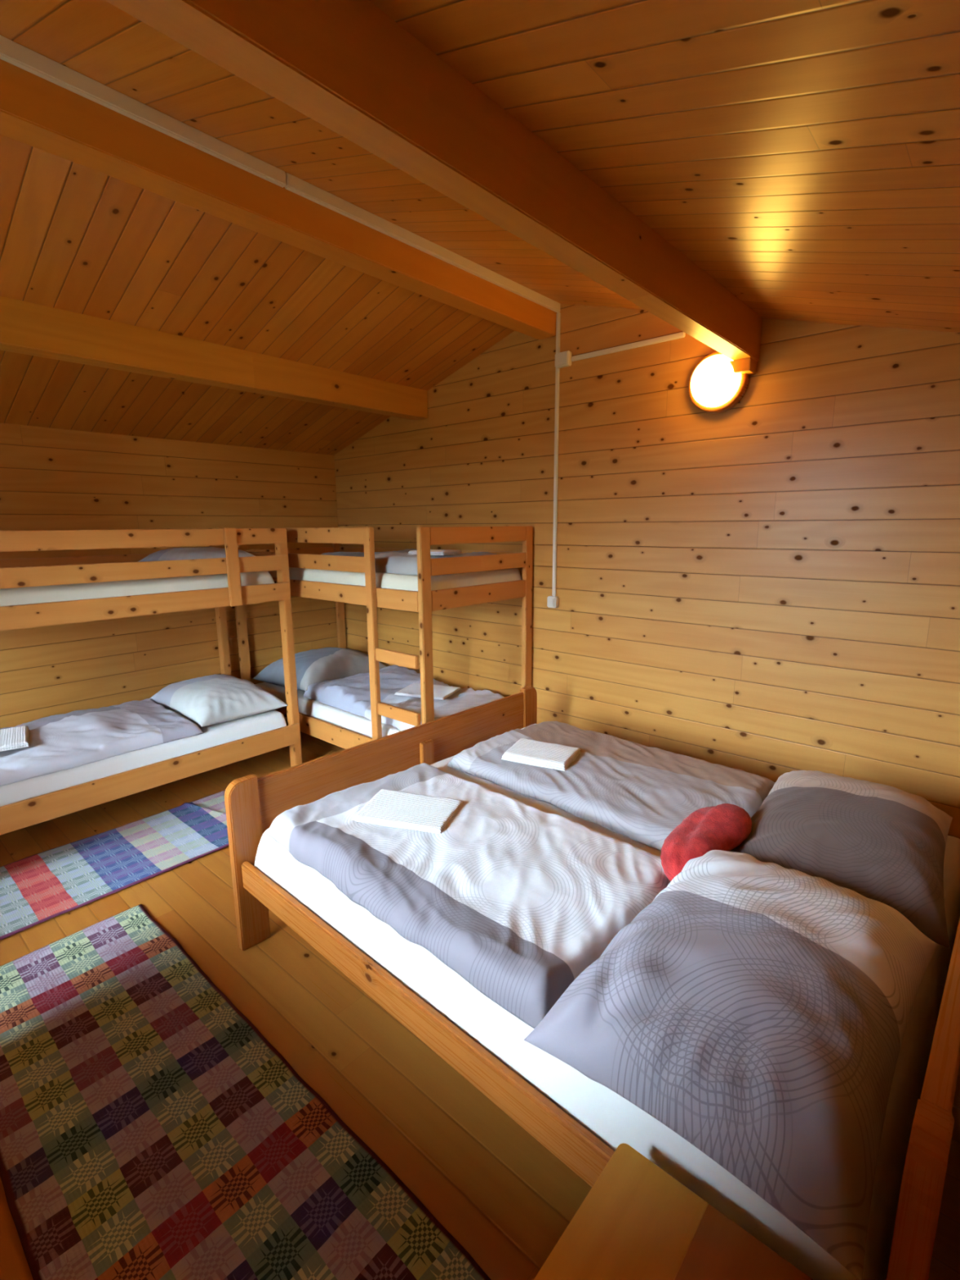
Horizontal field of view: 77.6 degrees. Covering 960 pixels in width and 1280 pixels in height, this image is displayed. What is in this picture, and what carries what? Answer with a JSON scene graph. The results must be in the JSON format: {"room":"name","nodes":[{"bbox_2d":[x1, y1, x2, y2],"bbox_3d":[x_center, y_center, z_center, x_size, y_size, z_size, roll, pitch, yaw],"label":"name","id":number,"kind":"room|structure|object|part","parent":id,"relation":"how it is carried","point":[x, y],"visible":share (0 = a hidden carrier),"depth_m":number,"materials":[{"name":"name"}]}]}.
{"room":"cabin bedroom","nodes":[
{"label":"cabin bedroom","id":0,"kind":"room"},
{"bbox_2d":[0,422,337,728],"bbox_3d":[-2.721,-0.173,3.635,0.120,2.207,4.660,9,14,40],"label":"wall","id":1,"kind":"structure","parent":0,"point":[51,478],"depth_m":3.99,"materials":[{"name":"brown wood"}]},
{"bbox_2d":[0,0,959,455],"bbox_3d":[-1.002,-1.314,1.869,4.724,0.790,4.660,9,14,40],"label":"ceiling","id":2,"kind":"structure","parent":0,"point":[803,155],"depth_m":1.72,"materials":[{"name":"brown wood"}]},
{"bbox_2d":[0,731,959,1279],"bbox_3d":[-0.982,1.214,2.356,4.724,0.060,4.660,9,14,40],"label":"floor","id":3,"kind":"structure","parent":0,"point":[504,1196],"depth_m":1.82,"materials":[{"name":"brown wood"}]},
{"bbox_2d":[0,790,228,939],"bbox_3d":[-1.914,1.091,2.812,0.656,0.022,1.905,9,14,40],"label":"woven rug","id":4,"kind":"object","parent":3,"relation":"on","point":[36,889],"visible":0.79,"depth_m":2.89,"materials":[{"name":"multicoloured fabric"}]},
{"bbox_2d":[0,528,302,835],"bbox_3d":[-2.219,0.183,3.385,1.016,1.596,2.060,9,14,40],"label":"bunk bed","id":5,"kind":"object","parent":3,"relation":"on","point":[42,571],"visible":0.73,"depth_m":3.19,"materials":[{"name":"brown wood"}]},
{"bbox_3d":[-2.594,-0.451,3.595,0.024,0.090,1.960,9,14,40],"label":"guard rail","id":6,"kind":"part","parent":5,"relation":"part of","materials":[{"name":"brown wood"}]},
{"bbox_3d":[-2.596,-0.611,3.564,0.024,0.092,1.960,9,14,40],"label":"guard rail","id":7,"kind":"part","parent":5,"relation":"part of","materials":[{"name":"brown wood"}]},
{"bbox_2d":[0,571,275,606],"bbox_3d":[-2.243,-0.280,3.304,0.875,0.139,1.935,9,14,40],"label":"mattress","id":8,"kind":"object","parent":5,"relation":"on","point":[60,593],"visible":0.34,"depth_m":3.09,"materials":[{"name":"beige fabric"}]},
{"bbox_2d":[138,546,254,561],"bbox_3d":[-1.778,-0.518,3.794,0.800,0.143,0.520,9,14,40],"label":"pillow","id":9,"kind":"object","parent":8,"relation":"on","point":[199,553],"visible":0.29,"depth_m":3.61,"materials":[{"name":"grey fabric"}]},
{"bbox_2d":[0,707,286,806],"bbox_3d":[-2.232,0.638,3.485,0.875,0.157,1.945,9,14,40],"label":"mattress","id":10,"kind":"object","parent":5,"relation":"on","point":[212,735],"visible":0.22,"depth_m":3.27,"materials":[{"name":"white fabric"}]},
{"bbox_2d":[0,698,203,786],"bbox_3d":[-2.363,0.535,3.302,0.867,0.119,1.351,9,14,40],"label":"duvet","id":11,"kind":"object","parent":10,"relation":"on","point":[77,738],"visible":0.91,"depth_m":3.29,"materials":[{"name":"grey fabric"}]},
{"bbox_2d":[0,725,29,751],"bbox_3d":[-2.524,0.524,3.121,0.261,0.030,0.342,-8,13,-36],"label":"folded towel","id":12,"kind":"object","parent":11,"relation":"on","point":[13,738],"visible":1,"depth_m":3.11,"materials":[{"name":"white fabric"}]},
{"bbox_2d":[149,674,288,726],"bbox_3d":[-1.758,0.364,3.972,0.871,0.191,0.577,9,14,40],"label":"pillow","id":13,"kind":"object","parent":10,"relation":"on","point":[215,699],"visible":0.98,"depth_m":3.78,"materials":[{"name":"white fabric"}]},
{"bbox_3d":[-1.871,-0.495,2.933,0.024,0.092,2.042,9,14,40],"label":"guard rail","id":14,"kind":"part","parent":5,"relation":"part of","materials":[{"name":"brown wood"}]},
{"bbox_3d":[-1.870,-0.335,2.963,0.024,0.090,2.042,9,14,40],"label":"guard rail","id":15,"kind":"part","parent":5,"relation":"part of","materials":[{"name":"brown wood"}]},
{"bbox_3d":[-1.869,-0.159,2.997,0.024,0.108,2.042,9,14,40],"label":"rail","id":16,"kind":"part","parent":5,"relation":"part of","materials":[{"name":"brown wood"}]},
{"bbox_3d":[-1.861,0.758,3.174,0.024,0.130,2.042,9,14,40],"label":"rail","id":17,"kind":"part","parent":5,"relation":"part of","materials":[{"name":"brown wood"}]},
{"bbox_3d":[-1.911,-0.019,4.433,0.070,1.592,0.050,9,14,40],"label":"post","id":18,"kind":"part","parent":5,"relation":"part of","materials":[{"name":"brown wood"}]},
{"bbox_3d":[-1.570,-0.544,4.038,0.830,0.090,0.024,9,14,40],"label":"rail","id":19,"kind":"part","parent":5,"relation":"part of","materials":[{"name":"brown wood"}]},
{"bbox_3d":[-1.235,0.088,3.849,0.070,1.592,0.050,9,14,40],"label":"post","id":20,"kind":"part","parent":5,"relation":"part of","materials":[{"name":"brown wood"}]},
{"bbox_2d":[0,903,490,1279],"bbox_3d":[-0.845,1.318,1.612,2.216,0.014,0.663,9,14,40],"label":"woven rug","id":21,"kind":"object","parent":3,"relation":"on","point":[150,1130],"visible":1,"depth_m":1.56,"materials":[{"name":"multicoloured fabric"}]},
{"bbox_2d":[235,525,533,749],"bbox_3d":[-0.764,0.013,4.211,2.060,1.595,1.004,9,14,40],"label":"bunk bed","id":22,"kind":"object","parent":3,"relation":"on","point":[424,601],"visible":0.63,"depth_m":3.49,"materials":[{"name":"brown wood"}]},
{"bbox_3d":[-1.811,-0.043,4.549,0.034,1.592,0.070,9,14,40],"label":"post","id":23,"kind":"part","parent":22,"relation":"part of","materials":[{"name":"brown wood"}]},
{"bbox_3d":[-1.521,-0.686,4.772,0.024,0.090,0.830,9,14,40],"label":"rail","id":24,"kind":"part","parent":22,"relation":"part of","materials":[{"name":"brown wood"}]},
{"bbox_3d":[-1.522,-0.846,4.741,0.024,0.092,0.830,9,14,40],"label":"rail","id":25,"kind":"part","parent":22,"relation":"part of","materials":[{"name":"brown wood"}]},
{"bbox_3d":[-1.218,-0.519,3.893,1.596,0.090,0.024,9,14,40],"label":"guard rail","id":26,"kind":"part","parent":22,"relation":"part of","materials":[{"name":"brown wood"}]},
{"bbox_3d":[-1.061,0.598,3.975,1.992,0.130,0.024,9,14,40],"label":"rail","id":27,"kind":"part","parent":22,"relation":"part of","materials":[{"name":"brown wood"}]},
{"bbox_3d":[-1.220,-0.679,3.862,1.596,0.092,0.024,9,14,40],"label":"guard rail","id":28,"kind":"part","parent":22,"relation":"part of","materials":[{"name":"brown wood"}]},
{"bbox_2d":[255,682,401,737],"bbox_3d":[-0.746,0.467,4.315,1.960,0.158,0.890,9,14,40],"label":"mattress","id":29,"kind":"object","parent":22,"relation":"on","point":[359,724],"visible":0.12,"depth_m":3.96,"materials":[{"name":"white fabric"}]},
{"bbox_2d":[252,647,386,690],"bbox_3d":[-1.248,0.199,4.710,0.620,0.229,0.840,7,13,34],"label":"pillow","id":30,"kind":"object","parent":29,"relation":"on","point":[314,665],"visible":0.72,"depth_m":4.51,"materials":[{"name":"grey fabric"}]},
{"bbox_2d":[303,665,503,730],"bbox_3d":[-0.513,0.356,4.098,1.309,0.142,0.842,9,14,40],"label":"duvet","id":31,"kind":"object","parent":29,"relation":"on","point":[351,694],"visible":0.6,"depth_m":3.99,"materials":[{"name":"grey fabric"}]},
{"bbox_2d":[394,682,460,699],"bbox_3d":[-0.350,0.339,4.003,0.362,0.017,0.281,4,12,21],"label":"folded towel","id":32,"kind":"object","parent":31,"relation":"on","point":[440,692],"visible":0.88,"depth_m":3.97,"materials":[{"name":"white fabric"}]},
{"bbox_3d":[-1.218,-0.175,5.213,0.034,1.592,0.070,9,14,40],"label":"post","id":33,"kind":"part","parent":22,"relation":"part of","materials":[{"name":"brown wood"}]},
{"bbox_3d":[-1.068,-0.319,3.798,1.992,0.108,0.024,9,14,40],"label":"rail","id":34,"kind":"part","parent":22,"relation":"part of","materials":[{"name":"brown wood"}]},
{"bbox_3d":[-0.611,0.159,3.445,0.058,1.595,0.034,9,14,40],"label":"ladder post","id":35,"kind":"part","parent":22,"relation":"part of","materials":[{"name":"brown wood"}]},
{"bbox_2d":[266,567,521,591],"bbox_3d":[-0.753,-0.452,4.138,1.960,0.139,0.890,9,14,40],"label":"mattress","id":36,"kind":"object","parent":22,"relation":"on","point":[386,580],"visible":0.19,"depth_m":3.54,"materials":[{"name":"beige fabric"}]},
{"bbox_2d":[320,548,496,575],"bbox_3d":[-0.455,-0.520,3.845,1.037,0.110,0.799,9,14,40],"label":"duvet","id":37,"kind":"object","parent":36,"relation":"on","point":[400,562],"visible":0.39,"depth_m":3.46,"materials":[{"name":"grey fabric"}]},
{"bbox_2d":[408,549,462,555],"bbox_3d":[-0.271,-0.530,3.597,0.260,0.025,0.202,6,13,31],"label":"folded towel","id":38,"kind":"object","parent":37,"relation":"on","point":[433,552],"visible":0.67,"depth_m":3.55,"materials":[{"name":"white fabric"}]},
{"bbox_3d":[-0.288,0.198,3.235,0.034,1.592,0.070,9,14,40],"label":"post","id":39,"kind":"part","parent":22,"relation":"part of","materials":[{"name":"brown wood"}]},
{"bbox_3d":[-0.447,-0.634,4.460,1.992,0.090,0.024,9,14,40],"label":"guard rail","id":40,"kind":"part","parent":22,"relation":"part of","materials":[{"name":"brown wood"}]},
{"bbox_3d":[-0.448,-0.794,4.429,1.992,0.092,0.024,9,14,40],"label":"guard rail","id":41,"kind":"part","parent":22,"relation":"part of","materials":[{"name":"brown wood"}]},
{"bbox_3d":[0.005,-0.604,3.423,0.024,0.092,0.830,9,14,40],"label":"rail","id":42,"kind":"part","parent":22,"relation":"part of","materials":[{"name":"brown wood"}]},
{"bbox_3d":[0.006,-0.444,3.454,0.024,0.090,0.830,9,14,40],"label":"rail","id":43,"kind":"part","parent":22,"relation":"part of","materials":[{"name":"brown wood"}]},
{"bbox_3d":[0.007,-0.268,3.487,0.024,0.108,0.830,9,14,40],"label":"rail","id":44,"kind":"part","parent":22,"relation":"part of","materials":[{"name":"brown wood"}]},
{"bbox_3d":[0.305,0.066,3.898,0.034,1.592,0.070,9,14,40],"label":"post","id":45,"kind":"part","parent":22,"relation":"part of","materials":[{"name":"brown wood"}]},
{"bbox_2d":[224,686,959,1279],"bbox_3d":[0.451,0.806,2.193,2.100,0.780,1.830,10,15,42],"label":"double bed","id":46,"kind":"object","parent":3,"relation":"on","point":[252,803],"visible":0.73,"depth_m":1.63,"materials":[{"name":"brown wood"}]},
{"bbox_3d":[-0.886,0.852,2.277,0.042,0.680,0.115,10,15,42],"label":"foot post","id":47,"kind":"part","parent":46,"relation":"part of","materials":[{"name":"brown wood"}]},
{"bbox_3d":[-0.303,0.522,2.853,0.026,0.222,1.610,10,15,42],"label":"footboard","id":48,"kind":"part","parent":46,"relation":"part of","materials":[{"name":"brown wood"}]},
{"bbox_3d":[-0.149,1.007,1.575,2.016,0.106,0.028,10,15,42],"label":"rail","id":49,"kind":"part","parent":46,"relation":"part of","materials":[{"name":"brown wood"}]},
{"bbox_3d":[0.283,0.606,3.508,0.042,0.680,0.115,10,15,42],"label":"foot post","id":50,"kind":"part","parent":46,"relation":"part of","materials":[{"name":"brown wood"}]},
{"bbox_2d":[253,724,959,1279],"bbox_3d":[0.455,0.805,2.187,2.035,0.219,1.781,9,14,40],"label":"mattress","id":51,"kind":"object","parent":46,"relation":"on","point":[607,1115],"visible":0.14,"depth_m":1.31,"materials":[{"name":"white fabric"}]},
{"bbox_2d":[266,763,670,1028],"bbox_3d":[-0.065,0.681,2.006,1.307,0.101,0.826,9,14,40],"label":"duvet","id":52,"kind":"object","parent":51,"relation":"on","point":[517,899],"visible":0.91,"depth_m":1.77,"materials":[{"name":"white fabric"}]},
{"bbox_2d":[351,789,463,834],"bbox_3d":[-0.259,0.619,2.180,0.342,0.020,0.243,3,11,17],"label":"folded towel","id":53,"kind":"object","parent":52,"relation":"on","point":[391,808],"visible":1,"depth_m":2.15,"materials":[{"name":"white fabric"}]},
{"bbox_2d":[447,720,774,850],"bbox_3d":[0.546,0.568,2.618,1.279,0.082,0.813,9,14,40],"label":"duvet","id":54,"kind":"object","parent":51,"relation":"on","point":[639,793],"visible":0.87,"depth_m":2.45,"materials":[{"name":"grey fabric"}]},
{"bbox_2d":[501,737,581,771],"bbox_3d":[0.277,0.509,2.689,0.302,0.036,0.222,5,12,27],"label":"folded towel","id":55,"kind":"object","parent":54,"relation":"on","point":[525,751],"visible":1,"depth_m":2.64,"materials":[{"name":"white fabric"}]},
{"bbox_2d":[524,849,937,1279],"bbox_3d":[0.621,0.731,1.354,0.616,0.238,0.930,9,14,40],"label":"pillow","id":56,"kind":"object","parent":51,"relation":"on","point":[758,1011],"visible":1,"depth_m":1.13,"materials":[{"name":"grey fabric"}]},
{"bbox_2d":[660,803,751,881],"bbox_3d":[0.696,0.626,1.858,0.426,0.158,0.177,-10,15,-42],"label":"cushion","id":57,"kind":"object","parent":56,"relation":"on","point":[725,826],"visible":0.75,"depth_m":1.82,"materials":[{"name":"red fabric"}]},
{"bbox_2d":[729,769,952,948],"bbox_3d":[1.220,0.624,1.997,0.580,0.194,0.860,8,14,38],"label":"pillow","id":58,"kind":"object","parent":51,"relation":"on","point":[885,844],"visible":0.82,"depth_m":1.80,"materials":[{"name":"grey fabric"}]},
{"bbox_3d":[0.619,1.056,0.888,0.042,0.780,0.115,10,15,42],"label":"head post","id":59,"kind":"part","parent":46,"relation":"part of","materials":[{"name":"brown wood"}]},
{"bbox_3d":[1.201,0.729,1.465,0.036,0.356,1.604,10,15,42],"label":"headboard","id":60,"kind":"part","parent":46,"relation":"part of","materials":[{"name":"brown wood"}]},
{"bbox_2d":[533,1142,813,1279],"bbox_3d":[0.311,1.235,0.846,0.536,0.450,0.455,9,14,40],"label":"bedside table","id":61,"kind":"object","parent":3,"relation":"on","point":[637,1221],"visible":1,"depth_m":0.98,"materials":[{"name":"brown wood"}]},
{"bbox_2d":[333,303,959,839],"bbox_3d":[0.504,-0.553,3.753,4.484,2.860,0.120,9,14,40],"label":"wall","id":62,"kind":"structure","parent":0,"point":[767,585],"depth_m":3.08,"materials":[{"name":"brown wood"}]},
{"bbox_2d":[0,295,427,420],"bbox_3d":[-1.873,-1.356,2.640,0.125,0.194,4.420,9,14,40],"label":"ceiling beam","id":63,"kind":"structure","parent":62,"relation":"attached to","point":[28,328],"depth_m":3.00,"materials":[{"name":"brown wood"}]},
{"bbox_2d":[0,58,556,339],"bbox_3d":[-1.057,-1.548,1.871,0.125,0.190,4.420,9,14,40],"label":"ceiling beam","id":64,"kind":"structure","parent":62,"relation":"attached to","point":[37,112],"depth_m":2.03,"materials":[{"name":"brown wood"}]},
{"bbox_2d":[0,35,685,596],"bbox_3d":[-0.712,-0.738,1.725,0.779,1.692,4.419,9,14,40],"label":"cable conduit","id":65,"kind":"object","parent":62,"relation":"attached to","point":[17,55],"visible":0.98,"depth_m":2.11,"materials":[{"name":"white plastic"}]},
{"bbox_2d":[105,0,762,361],"bbox_3d":[-0.180,-1.096,1.177,0.090,0.220,4.420,9,14,40],"label":"ceiling beam","id":66,"kind":"structure","parent":62,"relation":"attached to","point":[347,66],"depth_m":1.24,"materials":[{"name":"brown wood"}]},
{"bbox_2d":[546,595,558,608],"bbox_3d":[0.456,-0.238,3.744,0.066,0.070,0.049,9,14,40],"label":"light switch","id":67,"kind":"object","parent":62,"relation":"attached to","point":[552,601],"visible":1,"depth_m":3.72,"materials":[{"name":"white plastic"}]},
{"bbox_2d":[555,350,572,368],"bbox_3d":[0.481,-1.621,3.449,0.098,0.078,0.045,9,14,40],"label":"junction box","id":68,"kind":"object","parent":62,"relation":"attached to","point":[562,359],"visible":1,"depth_m":3.43,"materials":[{"name":"white plastic"}]},
{"bbox_3d":[0.468,-1.618,3.435,0.086,0.066,0.007,9,14,40],"label":"box lid","id":69,"kind":"part","parent":68,"relation":"part of","materials":[{"name":"white plastic"}]},
{"bbox_2d":[688,351,749,413],"bbox_3d":[1.131,-1.250,2.877,0.280,0.280,0.140,9,14,40],"label":"wall lamp","id":70,"kind":"object","parent":62,"relation":"attached to","point":[713,387],"visible":0.94,"depth_m":2.84,"materials":[{"name":"white glass"}]},
{"bbox_2d":[729,357,756,374],"bbox_3d":[1.232,-1.281,2.807,0.105,0.055,0.100,9,14,40],"label":"wood block","id":71,"kind":"object","parent":62,"relation":"attached to","point":[748,366],"visible":0.84,"depth_m":2.77,"materials":[{"name":"brown wood"}]}
]}

